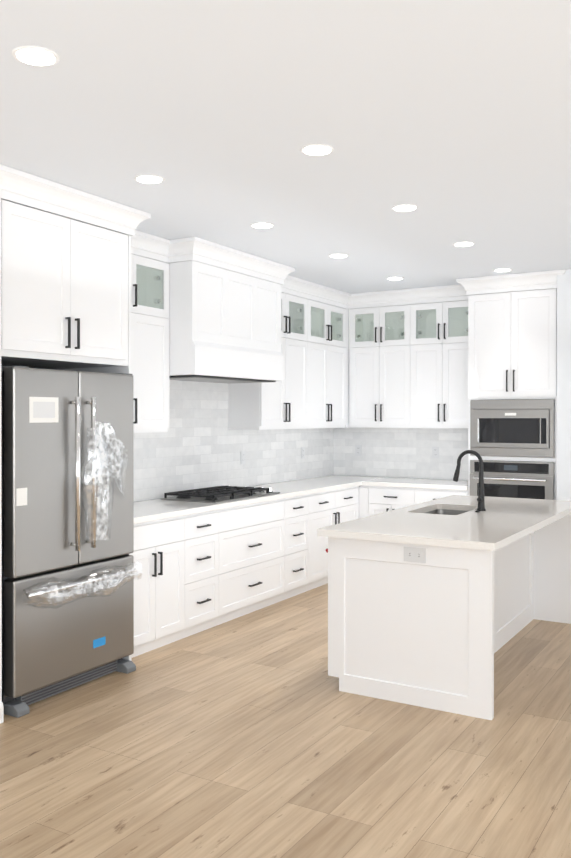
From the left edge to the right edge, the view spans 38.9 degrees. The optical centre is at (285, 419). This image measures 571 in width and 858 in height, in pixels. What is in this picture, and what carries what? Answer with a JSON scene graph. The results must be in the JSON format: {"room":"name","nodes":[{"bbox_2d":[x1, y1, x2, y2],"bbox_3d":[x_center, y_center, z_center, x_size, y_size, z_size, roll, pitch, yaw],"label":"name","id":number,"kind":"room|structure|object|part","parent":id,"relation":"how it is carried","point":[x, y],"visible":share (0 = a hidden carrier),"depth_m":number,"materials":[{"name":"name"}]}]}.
{"room":"kitchen","nodes":[
{"label":"kitchen","id":0,"kind":"room"},
{"bbox_2d":[0,179,1,701],"bbox_3d":[-1.772,0.126,4.194,0.740,2.780,0.114,0,0,31],"label":"wall","id":1,"kind":"structure","parent":0,"point":[0,484],"depth_m":4.05,"materials":[{"name":"white paint"}]},
{"bbox_2d":[0,702,3,722],"bbox_3d":[-1.769,1.466,4.188,0.754,0.100,0.128,0,0,31],"label":"baseboard","id":2,"kind":"structure","parent":1,"relation":"attached to","point":[1,713],"depth_m":4.04,"materials":[{"name":"white wood"}]},
{"bbox_2d":[0,164,155,243],"bbox_3d":[-1.167,-1.192,4.479,0.085,0.142,1.192,0,0,31],"label":"crown molding","id":3,"kind":"structure","parent":1,"relation":"attached to","point":[29,190],"depth_m":4.45,"materials":[{"name":"white wood"}]},
{"bbox_2d":[133,254,329,501],"bbox_3d":[-2.287,0.126,4.247,0.200,2.780,11.050,0,0,31],"label":"wall","id":4,"kind":"structure","parent":0,"point":[247,486],"depth_m":7.53,"materials":[{"name":"white paint"}]},
{"bbox_2d":[131,254,168,432],"bbox_3d":[-1.170,-0.517,5.546,0.368,1.215,0.805,0,0,31],"label":"upper cabinet","id":5,"kind":"object","parent":4,"relation":"attached to","point":[150,325],"visible":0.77,"depth_m":5.66,"materials":[{"name":"painted wood"},{"name":"glass"},{"name":"black metal"}]},
{"bbox_2d":[169,261,283,382],"bbox_3d":[-0.569,-0.717,6.370,0.560,0.821,1.221,0,0,31],"label":"range hood","id":6,"kind":"object","parent":4,"relation":"attached to","point":[224,326],"visible":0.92,"depth_m":6.03,"materials":[{"name":"white wood"}]},
{"bbox_2d":[133,380,333,500],"bbox_3d":[-0.509,0.124,7.036,0.010,0.958,4.038,0,0,31],"label":"backsplash","id":7,"kind":"structure","parent":4,"relation":"attached to","point":[199,444],"depth_m":6.84,"materials":[{"name":"tile"}]},
{"bbox_2d":[301,447,304,458],"bbox_3d":[0.177,0.336,8.175,0.007,0.116,0.072,0,0,31],"label":"electrical outlet","id":8,"kind":"object","parent":7,"relation":"attached to","point":[302,452],"visible":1,"depth_m":8.16,"materials":[{"name":"white plastic"}]},
{"bbox_2d":[228,333,307,429],"bbox_3d":[-0.144,-0.330,7.305,0.338,0.828,0.812,0,0,31],"label":"upper cabinet","id":9,"kind":"object","parent":4,"relation":"attached to","point":[278,404],"depth_m":7.16,"materials":[{"name":"white wood"}]},
{"bbox_2d":[308,337,348,427],"bbox_3d":[0.283,-0.333,8.024,0.338,0.828,0.862,0,0,31],"label":"upper cabinet","id":10,"kind":"object","parent":4,"relation":"attached to","point":[310,390],"depth_m":7.91,"materials":[{"name":"white wood"}]},
{"bbox_2d":[0,583,570,857],"bbox_3d":[0.895,1.552,2.364,7.600,0.060,11.050,0,0,31],"label":"floor","id":11,"kind":"structure","parent":0,"point":[257,734],"depth_m":3.60,"materials":[{"name":"brown wood"}]},
{"bbox_2d":[1,200,131,660],"bbox_3d":[-1.479,0.197,4.675,0.728,2.635,1.010,0,0,31],"label":"tall cabinet","id":12,"kind":"object","parent":11,"relation":"on","point":[65,293],"visible":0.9,"depth_m":4.46,"materials":[{"name":"white wood"}]},
{"bbox_2d":[1,366,141,717],"bbox_3d":[-1.409,0.619,4.652,0.837,1.790,0.910,0,0,31],"label":"fridge","id":13,"kind":"object","parent":11,"relation":"on","point":[69,569],"visible":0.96,"depth_m":4.40,"materials":[{"name":"grey metal"}]},
{"bbox_3d":[-1.298,0.270,4.320,0.084,1.079,0.453,0,0,31],"label":"door","id":14,"kind":"part","parent":13,"relation":"part of","materials":[{"name":"silver metal"}]},
{"bbox_3d":[-1.182,1.120,4.519,0.084,0.599,0.910,0,0,31],"label":"drawer","id":15,"kind":"part","parent":13,"relation":"part of","materials":[{"name":"silver metal"}]},
{"bbox_3d":[-1.065,0.268,4.713,0.084,1.079,0.453,0,0,31],"label":"door","id":16,"kind":"part","parent":13,"relation":"part of","materials":[{"name":"silver metal"}]},
{"bbox_2d":[131,515,186,657],"bbox_3d":[-1.110,1.082,5.408,0.618,0.860,0.618,0,0,31],"label":"base cabinet","id":17,"kind":"object","parent":11,"relation":"on","point":[160,546],"depth_m":5.29,"materials":[{"name":"white wood"}]},
{"bbox_2d":[187,509,222,636],"bbox_3d":[-0.850,1.080,5.846,0.618,0.860,0.400,0,0,31],"label":"base cabinet","id":18,"kind":"object","parent":11,"relation":"on","point":[203,571],"depth_m":5.72,"materials":[{"name":"white wood"}]},
{"bbox_2d":[223,498,286,622],"bbox_3d":[-0.511,1.078,6.418,0.618,0.860,0.930,0,0,31],"label":"base cabinet","id":19,"kind":"object","parent":11,"relation":"on","point":[254,535],"depth_m":6.27,"materials":[{"name":"white wood"}]},
{"bbox_2d":[287,494,310,598],"bbox_3d":[-0.169,1.076,6.994,0.618,0.860,0.410,0,0,31],"label":"base cabinet","id":20,"kind":"object","parent":11,"relation":"on","point":[299,507],"depth_m":6.87,"materials":[{"name":"white wood"}]},
{"bbox_2d":[311,486,358,589],"bbox_3d":[0.204,1.074,7.622,0.618,0.860,1.050,0,0,31],"label":"base cabinet","id":21,"kind":"object","parent":11,"relation":"on","point":[328,508],"depth_m":7.30,"materials":[{"name":"white wood"}]},
{"bbox_2d":[134,475,377,523],"bbox_3d":[-0.230,0.626,6.866,0.642,0.040,4.026,0,0,31],"label":"countertop","id":22,"kind":"structure","parent":21,"relation":"on","point":[152,510],"depth_m":6.21,"materials":[{"name":"stone"}]},
{"bbox_2d":[160,485,279,502],"bbox_3d":[-0.499,0.579,6.409,0.520,0.056,0.910,0,0,31],"label":"cooktop","id":23,"kind":"object","parent":22,"relation":"in","point":[217,494],"visible":1,"depth_m":6.21,"materials":[{"name":"black metal"}]},
{"bbox_3d":[-0.536,0.587,6.355,0.374,0.021,0.634,0,0,31],"label":"burner","id":24,"kind":"part","parent":23,"relation":"part of","materials":[{"name":"black metal"}]},
{"bbox_3d":[-0.499,0.602,6.409,0.520,0.009,0.910,0,0,31],"label":"plate","id":25,"kind":"part","parent":23,"relation":"part of","materials":[{"name":"silver metal"}]},
{"bbox_3d":[-0.304,0.578,6.747,0.458,0.037,0.048,0,0,31],"label":"knob","id":26,"kind":"part","parent":23,"relation":"part of","materials":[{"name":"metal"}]},
{"bbox_2d":[359,485,467,517],"bbox_3d":[1.342,1.073,7.898,1.095,0.859,0.648,0,0,31],"label":"base cabinet","id":27,"kind":"object","parent":11,"relation":"on","point":[373,500],"visible":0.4,"depth_m":7.74,"materials":[{"name":"white wood"}]},
{"bbox_2d":[362,477,467,489],"bbox_3d":[1.371,0.622,7.885,1.034,0.040,0.638,0,0,31],"label":"countertop","id":28,"kind":"structure","parent":27,"relation":"on","point":[381,481],"depth_m":7.75,"materials":[{"name":"stone"}]},
{"bbox_2d":[328,514,570,719],"bbox_3d":[1.197,1.082,5.270,0.950,0.859,2.220,0,0,31],"label":"kitchen island","id":29,"kind":"object","parent":11,"relation":"on","point":[439,628],"visible":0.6,"depth_m":4.36,"materials":[{"name":"white wood"}]},
{"bbox_2d":[404,546,425,562],"bbox_3d":[0.684,0.715,4.278,0.125,0.078,0.007,0,0,31],"label":"outlet","id":30,"kind":"object","parent":29,"relation":"attached to","point":[414,554],"visible":1,"depth_m":4.28,"materials":[{"name":"white plastic"}]},
{"bbox_2d":[317,495,570,550],"bbox_3d":[1.201,0.632,5.283,1.007,0.040,2.310,0,0,31],"label":"island countertop","id":31,"kind":"structure","parent":29,"relation":"on","point":[499,523],"depth_m":4.78,"materials":[{"name":"stone"}]},
{"bbox_2d":[426,509,467,514],"bbox_3d":[1.104,0.751,5.522,0.388,0.198,0.670,0,0,31],"label":"sink","id":32,"kind":"object","parent":31,"relation":"in","point":[446,512],"visible":0.04,"depth_m":5.83,"materials":[{"name":"silver metal"}]},
{"bbox_2d":[453,450,485,511],"bbox_3d":[1.220,0.408,5.431,0.227,0.405,0.147,0,0,31],"label":"faucet","id":33,"kind":"object","parent":31,"relation":"on","point":[481,502],"visible":1,"depth_m":5.42,"materials":[{"name":"black metal"}]},
{"bbox_2d":[468,288,556,499],"bbox_3d":[2.149,0.186,7.410,0.781,2.635,0.678,0,0,31],"label":"tall cabinet","id":34,"kind":"object","parent":11,"relation":"on","point":[512,345],"visible":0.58,"depth_m":7.13,"materials":[{"name":"white wood"}]},
{"bbox_2d":[470,460,553,499],"bbox_3d":[2.117,0.733,7.359,0.735,0.731,0.646,0,0,31],"label":"wall oven","id":35,"kind":"object","parent":34,"relation":"in","point":[523,479],"visible":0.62,"depth_m":7.12,"materials":[{"name":"silver metal"}]},
{"bbox_3d":[1.969,0.523,7.108,0.635,0.024,0.065,0,0,31],"label":"handle","id":36,"kind":"part","parent":35,"relation":"part of","materials":[{"name":"silver metal"}]},
{"bbox_2d":[470,399,554,457],"bbox_3d":[2.094,0.074,7.318,0.735,0.503,0.436,0,0,31],"label":"microwave","id":37,"kind":"object","parent":34,"relation":"in","point":[520,428],"visible":0.88,"depth_m":7.13,"materials":[{"name":"silver metal"}]},
{"bbox_3d":[1.992,0.079,7.146,0.657,0.335,0.036,0,0,31],"label":"door","id":38,"kind":"part","parent":37,"relation":"part of","materials":[{"name":"silver metal"}]},
{"bbox_2d":[0,0,570,293],"bbox_3d":[0.895,-1.298,2.353,7.600,0.080,11.050,0,0,31],"label":"ceiling","id":39,"kind":"structure","parent":0,"point":[451,119],"depth_m":3.46,"materials":[{"name":"white paint"}]},
{"bbox_2d":[12,45,59,66],"bbox_3d":[-0.864,-1.256,2.799,0.160,0.006,0.160,0,0,31],"label":"recessed light","id":40,"kind":"object","parent":39,"relation":"in","point":[38,56],"visible":1,"depth_m":2.79,"materials":[{"name":"white"}]},
{"bbox_2d":[134,174,164,183],"bbox_3d":[-0.715,-1.261,4.245,0.160,0.006,0.160,0,0,31],"label":"recessed light","id":41,"kind":"object","parent":39,"relation":"in","point":[149,179],"visible":1,"depth_m":4.24,"materials":[{"name":"white"}]},
{"bbox_2d":[131,236,179,262],"bbox_3d":[-1.014,-1.196,5.452,0.090,0.142,0.807,0,0,31],"label":"crown molding","id":42,"kind":"structure","parent":39,"relation":"attached to","point":[160,249],"depth_m":5.67,"materials":[{"name":"white wood"}]},
{"bbox_2d":[180,237,299,287],"bbox_3d":[-0.314,-1.199,6.217,0.094,0.142,1.391,0,0,31],"label":"crown molding","id":43,"kind":"structure","parent":39,"relation":"attached to","point":[197,249],"depth_m":6.11,"materials":[{"name":"white wood"}]},
{"bbox_2d":[250,222,273,228],"bbox_3d":[-0.152,-1.265,5.272,0.160,0.006,0.160,0,0,31],"label":"recessed light","id":44,"kind":"object","parent":39,"relation":"in","point":[262,225],"visible":1,"depth_m":5.26,"materials":[{"name":"white plastic"}]},
{"bbox_2d":[281,279,351,308],"bbox_3d":[0.244,-1.204,7.572,0.090,0.142,1.677,0,0,31],"label":"crown molding","id":45,"kind":"structure","parent":39,"relation":"attached to","point":[307,290],"depth_m":7.75,"materials":[{"name":"white wood"}]},
{"bbox_2d":[300,144,333,155],"bbox_3d":[0.148,-1.260,3.779,0.160,0.006,0.160,0,0,31],"label":"recessed light","id":46,"kind":"object","parent":39,"relation":"in","point":[317,149],"visible":1,"depth_m":3.76,"materials":[{"name":"white plastic"}]},
{"bbox_2d":[328,253,348,257],"bbox_3d":[0.412,-1.269,6.262,0.160,0.006,0.160,0,0,31],"label":"recessed light","id":47,"kind":"object","parent":39,"relation":"in","point":[339,255],"visible":1,"depth_m":6.24,"materials":[{"name":"white"}]},
{"bbox_2d":[386,277,403,279],"bbox_3d":[0.989,-1.272,7.292,0.160,0.006,0.160,0,0,31],"label":"recessed light","id":48,"kind":"object","parent":39,"relation":"in","point":[394,278],"visible":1,"depth_m":7.27,"materials":[{"name":"white"}]},
{"bbox_2d":[391,204,417,211],"bbox_3d":[0.713,-1.263,4.828,0.160,0.006,0.160,0,0,31],"label":"recessed light","id":49,"kind":"object","parent":39,"relation":"in","point":[405,207],"visible":1,"depth_m":4.81,"materials":[{"name":"white"}]},
{"bbox_2d":[352,285,462,308],"bbox_3d":[1.237,-1.205,7.896,1.287,0.142,0.104,0,0,31],"label":"crown molding","id":50,"kind":"structure","parent":39,"relation":"attached to","point":[435,294],"depth_m":7.95,"materials":[{"name":"white wood"}]},
{"bbox_2d":[453,241,474,246],"bbox_3d":[1.287,-1.267,5.836,0.160,0.006,0.160,0,0,31],"label":"recessed light","id":51,"kind":"object","parent":39,"relation":"in","point":[465,243],"visible":0.98,"depth_m":5.81,"materials":[{"name":"white plastic"}]},
{"bbox_2d":[493,268,511,271],"bbox_3d":[1.847,-1.271,6.876,0.160,0.006,0.160,0,0,31],"label":"recessed light","id":52,"kind":"object","parent":39,"relation":"in","point":[502,270],"visible":0.96,"depth_m":6.87,"materials":[{"name":"white"}]},
{"bbox_2d":[347,288,555,487],"bbox_3d":[3.750,0.116,6.973,7.400,2.780,0.200,0,0,31],"label":"wall","id":53,"kind":"structure","parent":0,"point":[348,396],"depth_m":8.68,"materials":[{"name":"white paint"}]},
{"bbox_2d":[349,344,408,427],"bbox_3d":[1.018,-0.334,8.265,0.680,0.828,0.338,0,0,31],"label":"upper cabinet","id":54,"kind":"object","parent":53,"relation":"attached to","point":[408,366],"depth_m":8.11,"materials":[{"name":"white wood"}]},
{"bbox_2d":[334,427,467,479],"bbox_3d":[1.252,0.341,8.334,1.694,0.516,0.010,0,0,31],"label":"backsplash","id":55,"kind":"structure","parent":53,"relation":"attached to","point":[398,452],"depth_m":8.36,"materials":[{"name":"tile"}]},
{"bbox_2d":[355,445,361,455],"bbox_3d":[0.776,0.330,8.606,0.072,0.116,0.007,0,0,31],"label":"electrical outlet","id":56,"kind":"object","parent":55,"relation":"attached to","point":[358,450],"visible":1,"depth_m":8.60,"materials":[{"name":"white plastic"}]},
{"bbox_2d":[432,447,438,457],"bbox_3d":[1.516,0.331,8.167,0.072,0.116,0.007,0,0,31],"label":"electrical outlet","id":57,"kind":"object","parent":55,"relation":"attached to","point":[435,452],"visible":1,"depth_m":8.16,"materials":[{"name":"white plastic"}]},
{"bbox_2d":[409,340,467,427],"bbox_3d":[1.602,-0.333,7.919,0.676,0.828,0.338,0,0,31],"label":"upper cabinet","id":58,"kind":"object","parent":53,"relation":"attached to","point":[438,369],"depth_m":7.80,"materials":[{"name":"white wood"}]},
{"bbox_2d":[557,269,570,500],"bbox_3d":[2.543,0.115,7.171,0.118,2.780,0.690,0,0,31],"label":"wall","id":59,"kind":"structure","parent":0,"point":[563,386],"depth_m":6.87,"materials":[{"name":"white paint"}]},
{"bbox_2d":[452,269,565,299],"bbox_3d":[1.983,-1.202,7.126,0.951,0.142,0.099,0,0,31],"label":"crown molding","id":60,"kind":"structure","parent":59,"relation":"attached to","point":[543,279],"depth_m":7.14,"materials":[{"name":"white wood"}]}
]}

